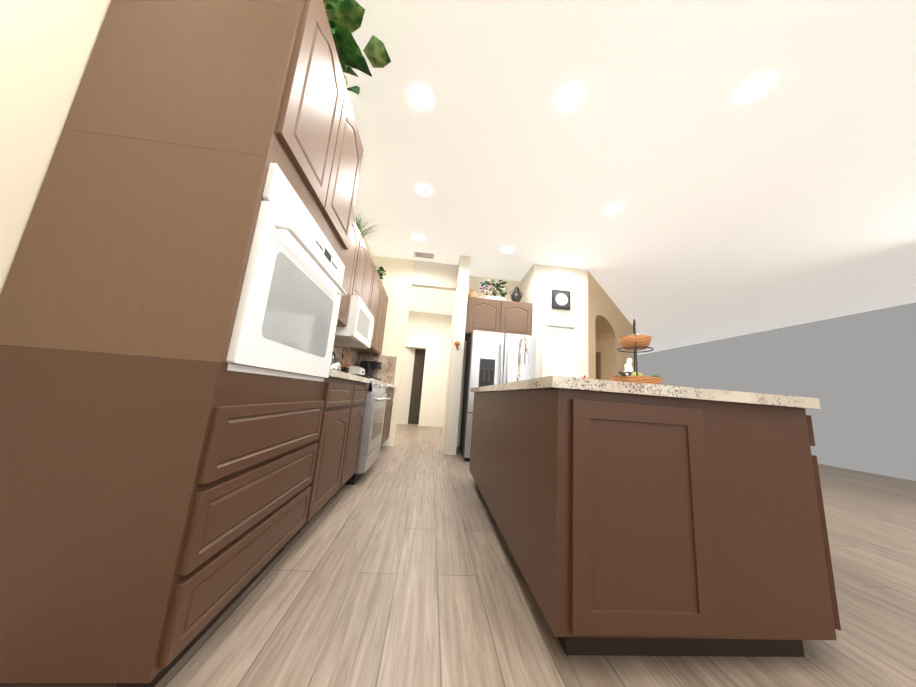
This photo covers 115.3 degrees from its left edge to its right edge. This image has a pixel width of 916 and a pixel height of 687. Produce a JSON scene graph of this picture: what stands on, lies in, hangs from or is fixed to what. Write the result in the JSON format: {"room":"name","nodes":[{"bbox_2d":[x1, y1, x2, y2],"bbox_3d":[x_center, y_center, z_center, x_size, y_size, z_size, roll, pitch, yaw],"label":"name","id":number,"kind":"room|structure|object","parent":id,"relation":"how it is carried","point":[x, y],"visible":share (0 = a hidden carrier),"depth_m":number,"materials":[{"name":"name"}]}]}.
{"room":"kitchen","nodes":[
{"label":"kitchen","id":0,"kind":"room"},
{"bbox_2d":[0,0,371,293],"bbox_3d":[-1.383,-0.461,2.003,0.140,3.050,12.500,5,-10,-4],"label":"wall","id":1,"kind":"structure","parent":0,"point":[46,48],"depth_m":0.82,"materials":[{"name":"beige paint"}]},
{"bbox_2d":[63,0,363,267],"bbox_3d":[-0.902,-0.963,1.383,0.614,0.835,0.820,5,-10,-4],"label":"upper cabinet","id":2,"kind":"object","parent":1,"relation":"attached to","point":[250,77],"depth_m":0.98,"materials":[{"name":"brown wood"}]},
{"bbox_2d":[323,0,390,94],"bbox_3d":[-0.730,-1.615,1.330,0.810,0.448,0.614,5,-10,-4],"label":"plant","id":3,"kind":"object","parent":2,"relation":"on","point":[345,18],"visible":0.21,"depth_m":1.45,"materials":[{"name":"green plant"}]},
{"bbox_2d":[340,224,362,327],"bbox_3d":[-1.152,-0.692,2.540,0.349,0.990,0.509,5,-10,-4],"label":"upper cabinet","id":4,"kind":"object","parent":1,"relation":"attached to","point":[355,243],"depth_m":2.74,"materials":[{"name":"brown wood"}]},
{"bbox_2d":[340,292,375,347],"bbox_3d":[-1.171,-0.227,3.028,0.453,0.401,0.603,5,-10,-4],"label":"microwave","id":5,"kind":"object","parent":1,"relation":"attached to","point":[360,332],"depth_m":3.01,"materials":[{"name":"white plastic"}]},
{"bbox_2d":[356,240,369,291],"bbox_3d":[-1.181,-0.776,3.007,0.349,0.660,0.379,5,-10,-4],"label":"upper cabinet","id":6,"kind":"object","parent":1,"relation":"attached to","point":[362,272],"depth_m":3.06,"materials":[{"name":"brown wood"}]},
{"bbox_2d":[353,207,384,241],"bbox_3d":[-1.079,-1.239,3.347,0.502,0.383,0.690,5,-10,-4],"label":"grass plant","id":7,"kind":"object","parent":6,"relation":"on","point":[359,226],"visible":0.17,"depth_m":3.30,"materials":[{"name":"green plant"}]},
{"bbox_2d":[352,289,386,351],"bbox_3d":[-1.313,-0.394,4.233,0.349,0.990,0.322,5,-10,-4],"label":"upper cabinet","id":8,"kind":"object","parent":1,"relation":"attached to","point":[385,294],"depth_m":4.29,"materials":[{"name":"brown wood"}]},
{"bbox_2d":[364,256,375,299],"bbox_3d":[-1.216,-0.711,3.378,0.349,0.660,0.379,5,-10,-4],"label":"upper cabinet","id":9,"kind":"object","parent":1,"relation":"attached to","point":[371,284],"depth_m":3.46,"materials":[{"name":"brown wood"}]},
{"bbox_2d":[356,296,387,355],"bbox_3d":[-1.342,-0.339,4.545,0.349,0.990,0.314,5,-10,-4],"label":"upper cabinet","id":10,"kind":"object","parent":1,"relation":"attached to","point":[385,297],"depth_m":4.57,"materials":[{"name":"brown wood"}]},
{"bbox_2d":[368,312,379,351],"bbox_3d":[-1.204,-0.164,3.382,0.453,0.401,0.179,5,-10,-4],"label":"upper cabinet","id":11,"kind":"object","parent":1,"relation":"attached to","point":[373,349],"depth_m":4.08,"materials":[{"name":"brown wood"}]},
{"bbox_2d":[372,270,383,311],"bbox_3d":[-1.272,-0.469,3.806,0.349,0.990,0.549,5,-10,-4],"label":"upper cabinet","id":12,"kind":"object","parent":1,"relation":"attached to","point":[378,291],"depth_m":3.92,"materials":[{"name":"brown wood"}]},
{"bbox_2d":[374,265,385,281],"bbox_3d":[-1.287,-1.031,4.575,0.308,0.385,0.369,5,-10,-4],"label":"plant","id":13,"kind":"object","parent":12,"relation":"on","point":[380,273],"visible":0.21,"depth_m":4.55,"materials":[{"name":"green plant"}]},
{"bbox_2d":[372,255,457,445],"bbox_3d":[-0.842,0.083,4.743,1.460,3.050,0.120,5,-10,-4],"label":"wall","id":14,"kind":"structure","parent":0,"point":[397,281],"depth_m":4.84,"materials":[{"name":"beige paint"}]},
{"bbox_2d":[405,311,451,426],"bbox_3d":[-0.434,0.716,8.030,2.900,3.050,0.350,5,-10,-4],"label":"wall","id":15,"kind":"structure","parent":0,"point":[430,333],"depth_m":7.92,"materials":[{"name":"beige paint"}]},
{"bbox_2d":[442,255,470,454],"bbox_3d":[-0.030,0.150,4.767,0.170,3.050,0.760,5,-10,-4],"label":"wall","id":16,"kind":"structure","parent":0,"point":[451,418],"depth_m":4.41,"materials":[{"name":"beige paint"}]},
{"bbox_2d":[442,276,519,445],"bbox_3d":[0.560,0.284,5.248,1.440,3.050,0.120,5,-10,-4],"label":"wall","id":17,"kind":"structure","parent":0,"point":[476,284],"depth_m":5.41,"materials":[{"name":"beige paint"}]},
{"bbox_2d":[465,297,531,340],"bbox_3d":[0.626,-0.351,4.831,1.042,0.585,0.620,5,-10,-4],"label":"upper cabinet","id":18,"kind":"object","parent":17,"relation":"attached to","point":[498,316],"visible":0.88,"depth_m":4.53,"materials":[{"name":"brown wood"}]},
{"bbox_2d":[468,289,476,297],"bbox_3d":[0.237,-0.789,4.835,0.160,0.215,0.160,5,-10,-4],"label":"vase","id":19,"kind":"object","parent":18,"relation":"on","point":[472,292],"visible":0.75,"depth_m":4.78,"materials":[{"name":"ceramic"}]},
{"bbox_2d":[479,279,508,300],"bbox_3d":[0.603,-0.861,4.876,0.517,0.426,0.353,5,-10,-4],"label":"flower planter","id":20,"kind":"object","parent":18,"relation":"on","point":[498,287],"visible":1,"depth_m":4.85,"materials":[{"name":"white ceramic"}]},
{"bbox_2d":[510,286,522,301],"bbox_3d":[0.988,-0.795,4.907,0.232,0.365,0.177,5,-10,-4],"label":"urn","id":21,"kind":"object","parent":18,"relation":"on","point":[516,295],"visible":0.81,"depth_m":4.85,"materials":[{"name":"grey metal"}]},
{"bbox_2d":[397,319,608,423],"bbox_3d":[-0.386,0.710,7.972,6.958,3.050,6.696,5,-10,-4],"label":"wall","id":22,"kind":"structure","parent":0,"point":[409,358],"depth_m":7.72,"materials":[{"name":"beige paint"}]},
{"bbox_2d":[520,267,531,302],"bbox_3d":[1.151,0.269,4.920,0.120,3.050,0.639,5,-10,-4],"label":"wall","id":23,"kind":"structure","parent":0,"point":[525,285],"depth_m":5.06,"materials":[{"name":"beige paint"}]},
{"bbox_2d":[154,424,915,686],"bbox_3d":[2.995,1.768,3.556,9.800,0.100,15.500,5,-10,-4],"label":"floor","id":24,"kind":"structure","parent":0,"point":[395,565],"depth_m":1.16,"materials":[{"name":"brown wood"}]},
{"bbox_2d":[0,332,331,686],"bbox_3d":[-1.016,0.513,1.112,0.614,0.874,0.820,5,-10,-4],"label":"base cabinet","id":25,"kind":"object","parent":24,"relation":"on","point":[144,490],"depth_m":0.75,"materials":[{"name":"brown wood"}]},
{"bbox_2d":[332,369,370,383],"bbox_3d":[-1.061,0.226,2.111,0.630,0.040,1.044,5,-10,-4],"label":"countertop","id":26,"kind":"structure","parent":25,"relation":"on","point":[339,375],"depth_m":1.93,"materials":[{"name":"beige stone"}]},
{"bbox_2d":[330,352,340,370],"bbox_3d":[-1.246,0.180,2.844,0.184,0.213,0.239,5,-10,-4],"label":"kettle","id":27,"kind":"object","parent":26,"relation":"on","point":[335,364],"visible":0.38,"depth_m":2.83,"materials":[{"name":"silver metal"}]},
{"bbox_2d":[340,353,350,372],"bbox_3d":[-1.380,0.278,3.544,0.104,0.321,0.185,5,-10,-4],"label":"utensil holder","id":28,"kind":"object","parent":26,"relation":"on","point":[345,369],"visible":0.73,"depth_m":3.53,"materials":[{"name":"brown wood"}]},
{"bbox_2d":[350,366,364,374],"bbox_3d":[-1.375,0.411,3.905,0.192,0.192,0.270,5,-10,-4],"label":"toaster","id":29,"kind":"object","parent":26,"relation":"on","point":[357,370],"visible":0.52,"depth_m":3.79,"materials":[{"name":"white plastic"}]},
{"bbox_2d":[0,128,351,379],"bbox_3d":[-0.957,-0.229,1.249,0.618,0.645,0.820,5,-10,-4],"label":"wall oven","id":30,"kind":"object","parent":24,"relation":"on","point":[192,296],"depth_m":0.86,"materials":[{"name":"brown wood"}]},
{"bbox_2d":[312,376,355,517],"bbox_3d":[-1.080,0.632,1.786,0.614,0.874,0.555,5,-10,-4],"label":"base cabinet","id":31,"kind":"object","parent":24,"relation":"on","point":[334,454],"depth_m":1.84,"materials":[{"name":"brown wood"}]},
{"bbox_2d":[344,380,367,483],"bbox_3d":[-1.129,0.722,2.299,0.614,0.874,0.491,5,-10,-4],"label":"base cabinet","id":32,"kind":"object","parent":24,"relation":"on","point":[354,441],"depth_m":2.35,"materials":[{"name":"brown wood"}]},
{"bbox_2d":[344,374,390,484],"bbox_3d":[-1.115,0.800,2.928,0.719,0.950,0.764,5,-10,-4],"label":"gas range","id":33,"kind":"object","parent":24,"relation":"on","point":[372,428],"visible":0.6,"depth_m":2.67,"materials":[{"name":"metal"}]},
{"bbox_2d":[381,388,387,445],"bbox_3d":[-1.247,0.944,3.561,0.610,0.874,0.546,5,-10,-4],"label":"base cabinet","id":34,"kind":"object","parent":24,"relation":"on","point":[386,389],"depth_m":3.87,"materials":[{"name":"brown wood"}]},
{"bbox_2d":[384,388,393,441],"bbox_3d":[-1.302,1.046,4.141,0.610,0.874,0.636,5,-10,-4],"label":"base cabinet","id":35,"kind":"object","parent":24,"relation":"on","point":[390,390],"depth_m":4.21,"materials":[{"name":"brown wood"}]},
{"bbox_2d":[387,384,395,387],"bbox_3d":[-1.236,0.550,3.956,0.630,0.040,1.182,5,-10,-4],"label":"countertop","id":36,"kind":"structure","parent":35,"relation":"on","point":[388,385],"depth_m":4.13,"materials":[{"name":"beige stone"}]},
{"bbox_2d":[360,360,381,375],"bbox_3d":[-1.331,0.439,4.409,0.303,0.325,0.200,5,-10,-4],"label":"coffee maker","id":37,"kind":"object","parent":36,"relation":"on","point":[368,366],"visible":0.42,"depth_m":4.33,"materials":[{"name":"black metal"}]},
{"bbox_2d":[459,330,535,461],"bbox_3d":[0.567,0.771,4.272,0.910,1.745,0.828,5,-10,-4],"label":"refrigerator","id":38,"kind":"object","parent":24,"relation":"on","point":[491,358],"visible":0.5,"depth_m":4.02,"materials":[{"name":"metal"}]},
{"bbox_2d":[469,388,840,656],"bbox_3d":[1.222,0.855,2.034,1.994,0.874,2.060,5,-10,-4],"label":"kitchen island","id":39,"kind":"object","parent":24,"relation":"on","point":[636,519],"depth_m":1.01,"materials":[{"name":"wood"}]},
{"bbox_2d":[470,376,668,395],"bbox_3d":[0.447,0.334,2.062,0.434,0.040,2.110,5,-10,-4],"label":"island countertop","id":40,"kind":"structure","parent":39,"relation":"on","point":[582,384],"depth_m":1.04,"materials":[{"name":"beige stone"}]},
{"bbox_2d":[516,336,532,379],"bbox_3d":[0.561,0.156,2.346,0.144,0.427,0.216,5,-10,-4],"label":"faucet","id":41,"kind":"object","parent":40,"relation":"on","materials":[{"name":"silver metal"}]},
{"bbox_2d":[669,386,819,407],"bbox_3d":[1.461,0.427,2.142,1.610,0.040,2.110,5,-10,-4],"label":"island countertop","id":42,"kind":"structure","parent":39,"relation":"on","point":[678,392],"depth_m":1.07,"materials":[{"name":"beige stone"}]},
{"bbox_2d":[624,358,632,374],"bbox_3d":[1.410,0.280,2.393,0.110,0.327,0.090,5,-10,-4],"label":"statue","id":43,"kind":"object","parent":42,"relation":"on","point":[628,366],"visible":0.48,"depth_m":2.40,"materials":[{"name":"ceramic"}]},
{"bbox_2d":[610,318,663,384],"bbox_3d":[1.142,0.080,1.862,0.352,0.489,0.290,5,-10,-4],"label":"fruit stand","id":44,"kind":"object","parent":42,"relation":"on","point":[635,342],"visible":0.77,"depth_m":1.80,"materials":[{"name":"metal"}]},
{"bbox_2d":[618,335,652,350],"bbox_3d":[1.144,0.000,1.876,0.190,0.070,0.190,5,-10,-4],"label":"basket","id":45,"kind":"object","parent":44,"relation":"on","point":[631,342],"depth_m":1.81,"materials":[{"name":"orange wicker"}]},
{"bbox_2d":[610,375,663,384],"bbox_3d":[1.124,0.256,1.829,0.290,0.075,0.290,5,-10,-4],"label":"basket","id":46,"kind":"object","parent":44,"relation":"on","point":[624,378],"depth_m":1.72,"materials":[{"name":"orange wicker"}]},
{"bbox_2d":[530,264,587,377],"bbox_3d":[1.564,0.277,4.789,0.920,3.050,0.550,5,-10,-4],"label":"wall","id":47,"kind":"structure","parent":0,"point":[546,280],"depth_m":4.68,"materials":[{"name":"white paint"}]},
{"bbox_2d":[546,326,572,376],"bbox_3d":[1.550,0.728,4.433,0.442,2.012,0.101,5,-10,-4],"label":"pantry door","id":48,"kind":"structure","parent":47,"relation":"in","point":[559,351],"depth_m":4.56,"materials":[{"name":"white paint"}]},
{"bbox_2d":[541,320,578,377],"bbox_3d":[1.549,0.703,4.484,0.594,2.102,0.137,5,-10,-4],"label":"door frame","id":49,"kind":"structure","parent":47,"relation":"attached to","point":[545,324],"depth_m":4.55,"materials":[{"name":"white wood"}]},
{"bbox_2d":[552,289,570,309],"bbox_3d":[1.663,-0.706,4.670,0.300,0.310,0.038,5,-10,-4],"label":"wall clock","id":50,"kind":"object","parent":47,"relation":"attached to","point":[561,299],"visible":0.98,"depth_m":4.66,"materials":[{"name":"black metal"}]},
{"bbox_2d":[588,271,637,380],"bbox_3d":[3.451,0.704,6.325,0.150,3.050,4.600,-4,-13,40],"label":"wall","id":51,"kind":"structure","parent":0,"point":[605,311],"depth_m":5.91,"materials":[{"name":"beige paint"}]},
{"bbox_2d":[596,352,600,379],"bbox_3d":[2.804,0.666,6.388,0.620,0.950,0.042,-4,-13,40],"label":"framed art","id":52,"kind":"object","parent":51,"relation":"attached to","point":[598,365],"visible":0.12,"depth_m":6.24,"materials":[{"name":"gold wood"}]},
{"bbox_2d":[343,0,915,354],"bbox_3d":[3.233,-1.322,4.122,9.800,0.100,15.500,5,-10,-4],"label":"ceiling","id":53,"kind":"structure","parent":0,"point":[787,198],"depth_m":2.56,"materials":[{"name":"white paint"}]},
{"bbox_2d":[411,234,424,240],"bbox_3d":[-0.583,-1.540,4.231,0.199,0.004,0.199,6,-11,-10],"label":"recessed light","id":54,"kind":"object","parent":53,"relation":"in","point":[417,237],"depth_m":4.22,"materials":[{"name":"white"}]},
{"bbox_2d":[408,84,433,110],"bbox_3d":[-0.286,-1.884,2.229,0.199,0.004,0.199,10,-12,-28],"label":"recessed light","id":55,"kind":"object","parent":53,"relation":"in","point":[420,97],"depth_m":2.22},
{"bbox_2d":[415,184,432,196],"bbox_3d":[-0.383,-1.706,3.238,0.199,0.004,0.199,6,-11,-10],"label":"recessed light","id":56,"kind":"object","parent":53,"relation":"in","point":[421,189],"depth_m":3.23,"materials":[{"name":"white"}]},
{"bbox_2d":[414,251,434,258],"bbox_3d":[-0.552,-1.442,4.753,0.340,0.012,0.180,5,-10,-4],"label":"ceiling vent","id":57,"kind":"object","parent":53,"relation":"in","point":[425,255],"visible":1,"depth_m":4.74,"materials":[{"name":"beige metal"}]},
{"bbox_2d":[501,247,514,252],"bbox_3d":[0.756,-1.408,4.386,0.199,0.004,0.199,7,-11,-13],"label":"recessed light","id":58,"kind":"object","parent":53,"relation":"in","point":[506,249],"depth_m":4.38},
{"bbox_2d":[554,83,582,110],"bbox_3d":[0.816,-1.814,2.144,0.199,0.004,0.199,14,-14,-43],"label":"recessed light","id":59,"kind":"object","parent":53,"relation":"in","point":[566,98],"depth_m":2.14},
{"bbox_2d":[604,204,623,214],"bbox_3d":[1.778,-1.526,3.310,0.199,0.004,0.199,14,-14,-43],"label":"recessed light","id":60,"kind":"object","parent":53,"relation":"in","point":[613,209],"depth_m":3.30,"materials":[{"name":"white"}]},
{"bbox_2d":[734,73,774,102],"bbox_3d":[2.030,-1.748,1.992,0.199,0.004,0.199,10,-12,-28],"label":"recessed light","id":61,"kind":"object","parent":53,"relation":"in","point":[756,86],"depth_m":1.99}
]}

